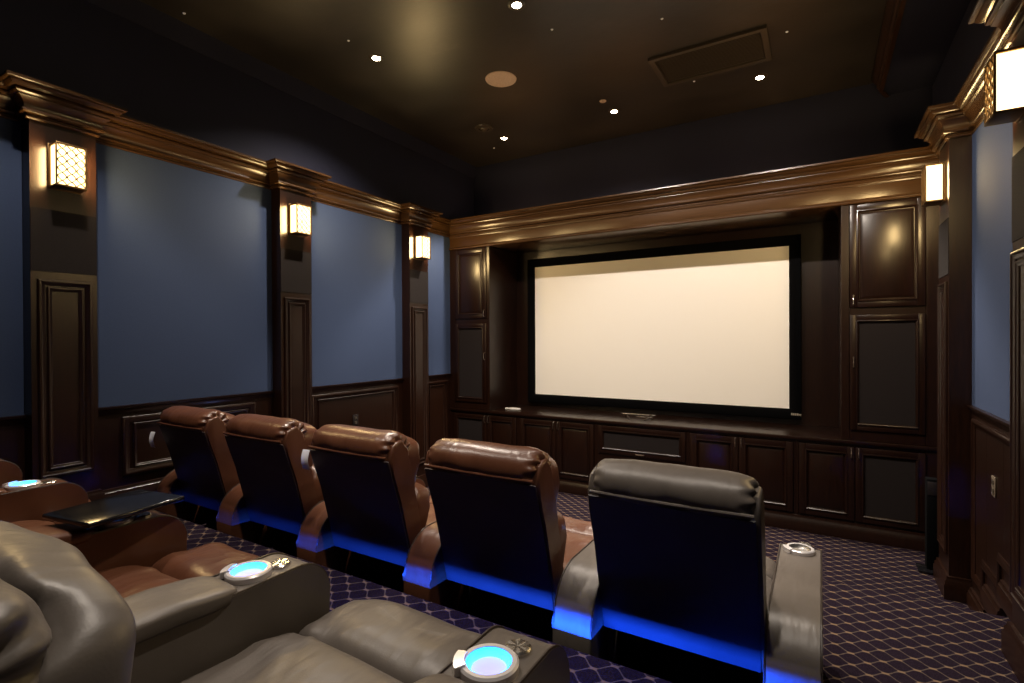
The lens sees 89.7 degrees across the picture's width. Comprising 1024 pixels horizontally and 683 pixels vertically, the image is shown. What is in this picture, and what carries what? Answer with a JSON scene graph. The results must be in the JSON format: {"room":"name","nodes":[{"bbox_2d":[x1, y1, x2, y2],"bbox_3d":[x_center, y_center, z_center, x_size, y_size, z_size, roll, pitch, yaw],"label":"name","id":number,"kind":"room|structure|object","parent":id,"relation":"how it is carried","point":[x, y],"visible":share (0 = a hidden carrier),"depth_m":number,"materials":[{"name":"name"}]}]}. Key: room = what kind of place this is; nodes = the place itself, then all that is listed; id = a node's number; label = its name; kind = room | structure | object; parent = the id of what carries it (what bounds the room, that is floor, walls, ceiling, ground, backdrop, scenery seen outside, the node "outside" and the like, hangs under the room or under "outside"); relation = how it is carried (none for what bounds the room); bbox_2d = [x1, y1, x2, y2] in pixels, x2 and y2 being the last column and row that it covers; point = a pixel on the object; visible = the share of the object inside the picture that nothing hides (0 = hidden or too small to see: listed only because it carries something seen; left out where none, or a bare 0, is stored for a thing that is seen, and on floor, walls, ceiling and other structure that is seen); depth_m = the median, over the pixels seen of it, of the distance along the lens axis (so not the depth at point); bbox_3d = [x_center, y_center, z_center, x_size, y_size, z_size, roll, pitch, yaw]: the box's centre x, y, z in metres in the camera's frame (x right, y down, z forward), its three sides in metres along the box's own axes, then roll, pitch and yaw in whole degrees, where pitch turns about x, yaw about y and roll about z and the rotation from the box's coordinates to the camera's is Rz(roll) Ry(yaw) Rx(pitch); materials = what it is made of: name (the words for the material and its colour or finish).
{"room":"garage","nodes":[
{"label":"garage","id":0,"kind":"room"},
{"bbox_2d":[0,0,473,219],"bbox_3d":[-2.749,-0.313,3.682,0.120,4.450,8.900,0,0,31],"label":"wall","id":1,"kind":"structure","parent":0,"point":[79,46],"depth_m":4.06,"materials":[{"name":"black paint"}]},
{"bbox_2d":[0,117,23,416],"bbox_3d":[-3.335,-0.437,2.575,0.012,1.783,1.327,0,0,31],"label":"wall panel","id":2,"kind":"object","parent":1,"relation":"attached to","point":[11,258],"visible":1,"depth_m":3.10,"materials":[{"name":"blue fabric"}]},
{"bbox_2d":[0,415,25,480],"bbox_3d":[-3.316,0.793,2.574,0.044,0.675,1.329,0,0,31],"label":"wainscot","id":3,"kind":"structure","parent":1,"relation":"attached to","point":[12,428],"depth_m":3.10,"materials":[{"name":"brown wood"}]},
{"bbox_2d":[21,119,105,500],"bbox_3d":[-2.843,-0.106,3.253,0.160,2.460,0.391,0,0,31],"label":"pilaster","id":4,"kind":"object","parent":1,"relation":"attached to","point":[60,338],"visible":0.77,"depth_m":3.20,"materials":[{"name":"brown wood"}]},
{"bbox_2d":[47,141,86,194],"bbox_3d":[-2.755,-1.078,3.191,0.116,0.278,0.164,0,0,31],"label":"wall sconce","id":5,"kind":"object","parent":4,"relation":"attached to","point":[66,163],"visible":1,"depth_m":3.15,"materials":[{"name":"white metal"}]},
{"bbox_2d":[96,143,272,407],"bbox_3d":[-2.480,-0.449,4.004,0.012,1.783,1.333,0,0,31],"label":"wall panel","id":6,"kind":"object","parent":1,"relation":"attached to","point":[184,254],"visible":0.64,"depth_m":3.89,"materials":[{"name":"blue fabric"}]},
{"bbox_2d":[98,391,274,497],"bbox_3d":[-2.460,0.861,4.003,0.044,0.835,1.335,0,0,31],"label":"wainscot","id":7,"kind":"structure","parent":1,"relation":"attached to","point":[128,462],"depth_m":3.68,"materials":[{"name":"brown wood"}]},
{"bbox_2d":[0,70,450,237],"bbox_3d":[-2.771,-1.436,3.278,0.260,0.200,8.000,0,0,31],"label":"crown molding","id":8,"kind":"structure","parent":1,"relation":"attached to","point":[22,97],"depth_m":3.86,"materials":[{"name":"brown wood"}]},
{"bbox_2d":[85,0,476,178],"bbox_3d":[-2.719,-2.343,3.572,0.050,0.150,8.570,0,0,31],"label":"trim","id":9,"kind":"structure","parent":1,"relation":"attached to","point":[137,12],"depth_m":4.47,"materials":[{"name":"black paint"}]},
{"bbox_2d":[271,188,312,425],"bbox_3d":[-1.989,0.043,4.680,0.160,2.780,0.381,0,0,31],"label":"pilaster","id":10,"kind":"object","parent":1,"relation":"attached to","point":[291,255],"visible":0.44,"depth_m":4.60,"materials":[{"name":"brown wood"}]},
{"bbox_2d":[288,203,311,237],"bbox_3d":[-1.901,-1.089,4.618,0.116,0.278,0.164,0,0,31],"label":"wall sconce","id":11,"kind":"object","parent":10,"relation":"attached to","point":[299,218],"visible":1,"depth_m":4.57,"materials":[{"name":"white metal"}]},
{"bbox_2d":[311,201,401,386],"bbox_3d":[-1.629,-0.461,5.426,0.012,1.783,1.332,0,0,31],"label":"wall panel","id":12,"kind":"object","parent":1,"relation":"attached to","point":[357,258],"visible":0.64,"depth_m":5.39,"materials":[{"name":"blue fabric"}]},
{"bbox_2d":[312,378,403,433],"bbox_3d":[-1.609,0.929,5.426,0.044,0.995,1.334,0,0,31],"label":"wainscot","id":13,"kind":"structure","parent":1,"relation":"attached to","point":[378,404],"depth_m":5.47,"materials":[{"name":"brown wood"}]},
{"bbox_2d":[353,414,357,425],"bbox_3d":[-1.636,0.822,5.385,0.011,0.116,0.072,0,0,31],"label":"wall outlet","id":14,"kind":"object","parent":13,"relation":"attached to","point":[355,417],"visible":1,"depth_m":5.38,"materials":[{"name":"grey plastic"}]},
{"bbox_2d":[402,224,428,486],"bbox_3d":[-1.136,0.191,6.105,0.160,3.100,0.385,0,0,31],"label":"pilaster","id":15,"kind":"object","parent":1,"relation":"attached to","point":[415,362],"visible":0.7,"depth_m":6.01,"materials":[{"name":"brown wood"}]},
{"bbox_2d":[414,235,430,260],"bbox_3d":[-1.049,-1.101,6.042,0.116,0.278,0.164,0,0,31],"label":"wall sconce","id":16,"kind":"object","parent":15,"relation":"attached to","point":[422,243],"visible":1,"depth_m":6.00,"materials":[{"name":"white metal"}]},
{"bbox_2d":[428,232,449,374],"bbox_3d":[-0.969,-0.470,6.529,0.012,1.783,0.580,0,0,31],"label":"wall panel","id":17,"kind":"object","parent":1,"relation":"attached to","point":[439,264],"visible":0.64,"depth_m":6.58,"materials":[{"name":"blue fabric"}]},
{"bbox_2d":[429,373,451,448],"bbox_3d":[-0.948,1.080,6.529,0.044,1.315,0.582,0,0,31],"label":"wainscot","id":18,"kind":"structure","parent":1,"relation":"attached to","point":[440,384],"depth_m":6.58,"materials":[{"name":"brown wood"}]},
{"bbox_2d":[449,146,938,237],"bbox_3d":[1.312,-1.466,5.420,5.067,0.200,0.130,0,0,31],"label":"crown molding","id":19,"kind":"structure","parent":1,"relation":"attached to","point":[909,162],"depth_m":5.01,"materials":[{"name":"brown wood"}]},
{"bbox_2d":[558,479,924,551],"bbox_3d":[1.350,1.663,5.479,5.065,0.140,0.035,0,0,31],"label":"baseboard","id":20,"kind":"structure","parent":1,"relation":"attached to","point":[815,525],"depth_m":4.56,"materials":[{"name":"brown wood"}]},
{"bbox_2d":[139,0,886,166],"bbox_3d":[-0.534,-2.481,2.338,5.307,0.120,8.900,0,0,31],"label":"ceiling","id":21,"kind":"structure","parent":0,"point":[430,84],"depth_m":4.38,"materials":[{"name":"paint"}]},
{"bbox_2d":[368,54,383,61],"bbox_3d":[-1.162,-2.426,4.405,0.132,0.006,0.132,0,0,31],"label":"recessed light","id":22,"kind":"object","parent":21,"relation":"in","point":[373,57],"visible":1,"depth_m":4.39,"materials":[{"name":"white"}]},
{"bbox_2d":[475,124,492,131],"bbox_3d":[-0.320,-2.427,5.882,0.212,0.028,0.212,0,0,31],"label":"fitting","id":23,"kind":"object","parent":21,"relation":"attached to","point":[482,127],"visible":1,"depth_m":5.85,"materials":[{"name":"brown metal"}]},
{"bbox_2d":[485,71,516,86],"bbox_3d":[-0.103,-2.432,4.773,0.290,0.008,0.290,0,0,31],"label":"ceiling speaker","id":24,"kind":"object","parent":21,"relation":"attached to","point":[497,78],"visible":1,"depth_m":4.77},
{"bbox_2d":[487,73,513,85],"bbox_3d":[-0.103,-2.433,4.773,0.249,0.005,0.249,0,0,-10],"label":"grille","id":25,"kind":"object","parent":24,"relation":"attached to","point":[493,79],"depth_m":4.77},
{"bbox_2d":[499,136,508,139],"bbox_3d":[-0.096,-2.441,6.179,0.132,0.006,0.132,0,0,31],"label":"recessed light","id":26,"kind":"object","parent":21,"relation":"in","point":[500,137],"visible":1,"depth_m":6.16,"materials":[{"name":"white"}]},
{"bbox_2d":[508,0,525,10],"bbox_3d":[0.034,-2.427,3.712,0.132,0.006,0.132,0,0,31],"label":"recessed light","id":27,"kind":"object","parent":21,"relation":"in","point":[515,5],"visible":1,"depth_m":3.71,"materials":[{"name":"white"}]},
{"bbox_2d":[608,108,619,113],"bbox_3d":[1.084,-2.442,5.461,0.132,0.006,0.132,0,0,31],"label":"recessed light","id":28,"kind":"object","parent":21,"relation":"in","point":[615,110],"visible":1,"depth_m":5.45,"materials":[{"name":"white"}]},
{"bbox_2d":[648,25,771,86],"bbox_3d":[1.706,-2.429,4.433,0.920,0.026,0.540,0,0,31],"label":"ceiling vent","id":29,"kind":"object","parent":21,"relation":"in","point":[750,47],"visible":1,"depth_m":4.40,"materials":[{"name":"brown metal"}]},
{"bbox_2d":[656,33,764,81],"bbox_3d":[1.706,-2.436,4.433,0.820,0.012,0.440,0,0,31],"label":"grille","id":30,"kind":"object","parent":29,"relation":"attached to","point":[746,50],"depth_m":4.44,"materials":[{"name":"brown metal"}]},
{"bbox_2d":[752,73,767,80],"bbox_3d":[2.295,-2.443,4.760,0.132,0.006,0.132,0,0,31],"label":"recessed light","id":31,"kind":"object","parent":21,"relation":"in","point":[759,77],"visible":1,"depth_m":4.75,"materials":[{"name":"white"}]},
{"bbox_2d":[872,0,906,97],"bbox_3d":[1.280,-2.342,1.194,0.145,0.160,8.598,0,0,31],"label":"trim","id":32,"kind":"structure","parent":21,"relation":"attached to","point":[894,9],"depth_m":4.01,"materials":[{"name":"red wood"}]},
{"bbox_2d":[881,0,970,95],"bbox_3d":[1.446,-2.353,1.079,0.377,0.140,8.570,0,0,31],"label":"soffit","id":33,"kind":"structure","parent":21,"relation":"attached to","point":[928,29],"depth_m":3.97,"materials":[{"name":"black paint"}]},
{"bbox_2d":[153,487,1019,682],"bbox_3d":[-0.516,1.514,2.361,5.307,0.790,8.900,0,0,31],"label":"floor","id":34,"kind":"structure","parent":0,"point":[885,620],"depth_m":2.53,"materials":[{"name":"carpet"}]},
{"bbox_2d":[0,478,88,527],"bbox_3d":[-1.885,0.672,1.783,0.828,0.912,1.121,0,0,31],"label":"recliner","id":35,"kind":"object","parent":34,"relation":"on","point":[23,504],"visible":0.25,"depth_m":2.13,"materials":[{"name":"brown leather"}]},
{"bbox_2d":[0,459,90,501],"bbox_3d":[-2.563,0.673,2.189,0.828,0.912,1.121,0,0,31],"label":"recliner","id":36,"kind":"object","parent":34,"relation":"on","point":[9,471],"visible":0.03,"depth_m":2.64,"materials":[{"name":"brown leather"}]},
{"bbox_2d":[25,510,258,597],"bbox_3d":[-1.182,0.672,1.362,0.828,0.912,1.121,0,0,31],"label":"recliner","id":37,"kind":"object","parent":34,"relation":"on","point":[137,553],"visible":0.25,"depth_m":1.67,"materials":[{"name":"brown leather"}]},
{"bbox_2d":[42,489,184,528],"bbox_3d":[-1.322,0.565,1.722,0.244,0.040,0.300,0,0,22],"label":"tray table","id":38,"kind":"object","parent":37,"relation":"on","point":[92,514],"visible":1,"depth_m":1.68,"materials":[{"name":"glossy black plastic"},{"name":"metal"}]},
{"bbox_2d":[154,406,270,546],"bbox_3d":[-1.953,0.935,3.834,0.744,1.003,1.087,0,0,31],"label":"recliner","id":39,"kind":"object","parent":34,"relation":"on","point":[204,472],"visible":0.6,"depth_m":3.38,"materials":[{"name":"brown leather"}]},
{"bbox_2d":[149,432,154,446],"bbox_3d":[-2.447,0.669,3.501,0.055,0.105,0.019,0,0,31],"label":"tag","id":40,"kind":"object","parent":39,"relation":"hanging from","point":[151,437],"visible":1,"depth_m":3.50,"materials":[{"name":"white plastic"}]},
{"bbox_2d":[224,412,234,427],"bbox_3d":[-2.065,0.632,3.486,0.554,0.332,0.199,0,0,31],"label":"cushion","id":41,"kind":"object","parent":39,"relation":"on","point":[227,416],"depth_m":3.34,"materials":[{"name":"brown leather"}]},
{"bbox_2d":[216,414,323,556],"bbox_3d":[-1.284,0.935,3.434,0.744,1.003,1.087,0,0,31],"label":"recliner","id":42,"kind":"object","parent":34,"relation":"on","point":[273,496],"visible":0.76,"depth_m":3.00,"materials":[{"name":"brown leather"}]},
{"bbox_2d":[302,422,316,466],"bbox_3d":[-1.397,0.631,3.086,0.554,0.332,0.199,0,0,31],"label":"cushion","id":43,"kind":"object","parent":42,"relation":"on","point":[308,430],"depth_m":2.94,"materials":[{"name":"brown leather"}]},
{"bbox_2d":[311,464,323,501],"bbox_3d":[-1.355,0.891,3.156,0.546,0.332,0.198,0,0,31],"label":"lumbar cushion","id":44,"kind":"object","parent":42,"relation":"on","point":[316,492],"depth_m":3.00,"materials":[{"name":"brown leather"}]},
{"bbox_2d":[0,521,569,682],"bbox_3d":[-0.482,0.670,0.941,0.911,0.913,1.098,0,0,31],"label":"recliner","id":45,"kind":"object","parent":34,"relation":"on","point":[267,618],"visible":1,"depth_m":1.09,"materials":[{"name":"grey leather"}]},
{"bbox_2d":[0,521,135,682],"bbox_3d":[-0.665,0.413,0.635,0.554,0.333,0.197,0,0,31],"label":"cushion","id":46,"kind":"object","parent":45,"relation":"on","point":[61,621],"depth_m":0.54,"materials":[{"name":"grey leather"}]},
{"bbox_2d":[235,569,261,575],"bbox_3d":[-0.682,0.604,1.333,0.066,0.001,0.066,0,0,31],"label":"cup holder","id":47,"kind":"object","parent":45,"relation":"on","point":[238,572],"depth_m":1.34,"materials":[{"name":"white plastic"}]},
{"bbox_2d":[471,657,506,674],"bbox_3d":[-0.043,0.603,0.950,0.066,0.001,0.066,0,0,31],"label":"cup holder","id":48,"kind":"object","parent":45,"relation":"on","point":[479,665],"depth_m":0.96,"materials":[{"name":"white plastic"}]},
{"bbox_2d":[296,424,435,592],"bbox_3d":[-0.616,0.934,3.034,0.744,1.003,1.087,0,0,31],"label":"recliner","id":49,"kind":"object","parent":34,"relation":"on","point":[374,506],"visible":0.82,"depth_m":2.61,"materials":[{"name":"brown leather"}]},
{"bbox_2d":[301,449,309,469],"bbox_3d":[-1.092,0.627,2.725,0.055,0.105,0.019,0,0,31],"label":"tag","id":50,"kind":"object","parent":49,"relation":"hanging from","point":[305,453],"visible":1,"depth_m":2.73,"materials":[{"name":"white plastic"}]},
{"bbox_2d":[406,436,419,484],"bbox_3d":[-0.729,0.630,2.686,0.554,0.332,0.199,0,0,31],"label":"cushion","id":51,"kind":"object","parent":49,"relation":"on","point":[412,447],"depth_m":2.55,"materials":[{"name":"brown leather"}]},
{"bbox_2d":[415,482,429,528],"bbox_3d":[-0.686,0.890,2.756,0.546,0.332,0.198,0,0,31],"label":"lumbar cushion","id":52,"kind":"object","parent":49,"relation":"on","point":[422,502],"depth_m":2.62,"materials":[{"name":"brown leather"}]},
{"bbox_2d":[451,410,518,445],"bbox_3d":[-0.200,1.317,6.804,1.043,0.830,0.744,0,0,31],"label":"base cabinet","id":53,"kind":"object","parent":34,"relation":"on","point":[486,427],"visible":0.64,"depth_m":6.48,"materials":[{"name":"brown wood"}]},
{"bbox_2d":[450,405,936,450],"bbox_3d":[1.530,0.882,5.781,5.065,0.033,0.719,0,0,31],"label":"countertop","id":54,"kind":"structure","parent":53,"relation":"on","point":[763,429],"depth_m":5.42,"materials":[{"name":"brown wood"}]},
{"bbox_2d":[450,246,516,410],"bbox_3d":[-0.384,-0.165,6.904,0.629,2.064,0.740,0,0,31],"label":"tall cabinet","id":55,"kind":"object","parent":54,"relation":"on","point":[483,281],"visible":1,"depth_m":6.64,"materials":[{"name":"brown wood"}]},
{"bbox_2d":[449,176,920,253],"bbox_3d":[1.519,-1.384,5.766,5.065,0.366,0.723,0,0,31],"label":"crown molding","id":56,"kind":"structure","parent":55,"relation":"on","point":[818,205],"depth_m":5.29,"materials":[{"name":"brown wood"}]},
{"bbox_2d":[505,407,520,409],"bbox_3d":[0.012,0.855,6.546,0.215,0.028,0.036,0,0,22],"label":"remote control","id":57,"kind":"object","parent":54,"relation":"on","point":[510,408],"visible":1,"depth_m":6.53,"materials":[{"name":"white plastic"}]},
{"bbox_2d":[621,413,654,420],"bbox_3d":[1.396,0.838,5.710,0.380,0.062,0.089,0,0,31],"label":"bar","id":58,"kind":"object","parent":54,"relation":"on","point":[649,416],"visible":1,"depth_m":5.68,"materials":[{"name":"silver metal"}]},
{"bbox_2d":[838,197,938,446],"bbox_3d":[3.385,-0.169,4.648,0.716,2.064,0.740,0,0,31],"label":"tall cabinet","id":59,"kind":"object","parent":54,"relation":"on","point":[888,251],"visible":0.93,"depth_m":4.37,"materials":[{"name":"brown wood"}]},
{"bbox_2d":[402,438,593,641],"bbox_3d":[0.052,0.933,2.634,0.744,1.003,1.087,0,0,31],"label":"recliner","id":60,"kind":"object","parent":34,"relation":"on","point":[498,544],"visible":0.9,"depth_m":2.22,"materials":[{"name":"brown leather"}]},
{"bbox_2d":[549,457,559,502],"bbox_3d":[-0.060,0.630,2.286,0.554,0.332,0.199,0,0,31],"label":"cushion","id":61,"kind":"object","parent":60,"relation":"on","point":[554,482],"depth_m":2.14,"materials":[{"name":"brown leather"}]},
{"bbox_2d":[557,511,566,562],"bbox_3d":[-0.018,0.889,2.356,0.546,0.332,0.198,0,0,31],"label":"lumbar cushion","id":62,"kind":"object","parent":60,"relation":"on","point":[561,525],"depth_m":2.22,"materials":[{"name":"brown leather"}]},
{"bbox_2d":[519,416,595,482],"bbox_3d":[0.677,1.316,6.279,0.999,0.830,0.744,0,0,31],"label":"base cabinet","id":63,"kind":"object","parent":34,"relation":"on","point":[571,444],"visible":0.58,"depth_m":5.92,"materials":[{"name":"brown wood"}]},
{"bbox_2d":[596,423,687,465],"bbox_3d":[1.534,1.315,5.770,0.994,0.830,0.737,0,0,31],"label":"base cabinet","id":64,"kind":"object","parent":34,"relation":"on","point":[613,441],"visible":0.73,"depth_m":5.46,"materials":[{"name":"brown wood"}]},
{"bbox_2d":[552,459,822,682],"bbox_3d":[0.792,0.933,2.192,0.909,1.003,1.087,0,0,31],"label":"recliner","id":65,"kind":"object","parent":34,"relation":"on","point":[676,573],"visible":1,"depth_m":1.81,"materials":[{"name":"grey leather"}]},
{"bbox_2d":[688,430,795,513],"bbox_3d":[2.372,1.314,5.265,0.959,0.830,0.744,0,0,31],"label":"base cabinet","id":66,"kind":"object","parent":34,"relation":"on","point":[770,461],"visible":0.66,"depth_m":4.89,"materials":[{"name":"brown wood"}]},
{"bbox_2d":[796,439,936,533],"bbox_3d":[3.241,1.313,4.745,1.065,0.830,0.744,0,0,31],"label":"base cabinet","id":67,"kind":"object","parent":34,"relation":"on","point":[878,486],"visible":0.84,"depth_m":4.46,"materials":[{"name":"brown wood"}]},
{"bbox_2d":[916,477,938,574],"bbox_3d":[3.148,1.384,3.885,0.140,0.700,0.160,0,0,31],"label":"speaker","id":68,"kind":"object","parent":34,"relation":"on","point":[931,542],"visible":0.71,"depth_m":3.86,"materials":[{"name":"black fabric"}]},
{"bbox_2d":[474,83,931,427],"bbox_3d":[1.702,-0.287,6.071,5.067,4.330,0.230,0,0,31],"label":"wall","id":69,"kind":"structure","parent":0,"point":[859,121],"depth_m":5.60,"materials":[{"name":"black paint"}]},
{"bbox_2d":[517,221,837,427],"bbox_3d":[1.668,-0.170,6.097,3.718,2.065,0.019,0,0,31],"label":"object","id":70,"kind":"object","parent":69,"relation":"attached to","point":[819,241],"visible":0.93,"depth_m":5.28,"materials":[{"name":"brown wood"}]},
{"bbox_2d":[527,234,800,419],"bbox_3d":[1.589,-0.145,6.083,3.193,1.898,0.058,0,0,31],"label":"projection screen","id":71,"kind":"object","parent":70,"relation":"attached to","point":[713,327],"visible":1,"depth_m":5.91,"materials":[{"name":"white fabric"}]},
{"bbox_2d":[932,0,1007,616],"bbox_3d":[1.701,-0.318,1.019,0.120,4.450,8.900,0,0,31],"label":"wall","id":72,"kind":"structure","parent":0,"point":[969,41],"depth_m":3.73,"materials":[{"name":"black paint"}]},
{"bbox_2d":[933,136,971,603],"bbox_3d":[3.075,0.186,3.585,0.160,3.100,0.385,0,0,31],"label":"pilaster","id":73,"kind":"object","parent":72,"relation":"attached to","point":[952,569],"visible":0.93,"depth_m":3.45,"materials":[{"name":"brown wood"}]},
{"bbox_2d":[921,161,945,206],"bbox_3d":[2.976,-1.106,3.633,0.116,0.278,0.164,0,0,31],"label":"wall sconce","id":74,"kind":"object","parent":73,"relation":"attached to","point":[933,176],"visible":1,"depth_m":3.58,"materials":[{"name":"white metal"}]},
{"bbox_2d":[914,0,1023,158],"bbox_3d":[1.353,-1.441,0.810,0.260,0.200,8.000,0,0,31],"label":"crown molding","id":75,"kind":"structure","parent":72,"relation":"attached to","point":[961,117],"depth_m":3.10,"materials":[{"name":"brown wood"}]},
{"bbox_2d":[967,405,1011,621],"bbox_3d":[2.702,1.085,2.848,0.044,1.315,1.334,0,0,31],"label":"wainscot","id":76,"kind":"structure","parent":72,"relation":"attached to","point":[988,593],"depth_m":3.04,"materials":[{"name":"brown wood"}]},
{"bbox_2d":[991,475,995,497],"bbox_3d":[2.773,0.835,2.963,0.011,0.116,0.072,0,0,31],"label":"wall outlet","id":77,"kind":"object","parent":76,"relation":"attached to","point":[993,479],"visible":1,"depth_m":2.95,"materials":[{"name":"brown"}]},
{"bbox_2d":[972,120,1012,421],"bbox_3d":[2.708,-0.466,2.831,0.012,1.783,1.332,0,0,31],"label":"wall panel","id":78,"kind":"object","parent":72,"relation":"attached to","point":[992,146],"visible":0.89,"depth_m":3.03,"materials":[{"name":"blue fabric"}]},
{"bbox_2d":[1001,25,1023,682],"bbox_3d":[2.222,0.038,2.160,0.160,2.780,0.381,0,0,31],"label":"pilaster","id":79,"kind":"object","parent":72,"relation":"attached to","point":[1012,634],"visible":1,"depth_m":2.25,"materials":[{"name":"brown wood"}]},
{"bbox_2d":[984,45,1023,126],"bbox_3d":[2.124,-1.094,2.210,0.116,0.278,0.164,0,0,31],"label":"wall sconce","id":80,"kind":"object","parent":79,"relation":"attached to","point":[1004,70],"visible":1,"depth_m":2.16,"materials":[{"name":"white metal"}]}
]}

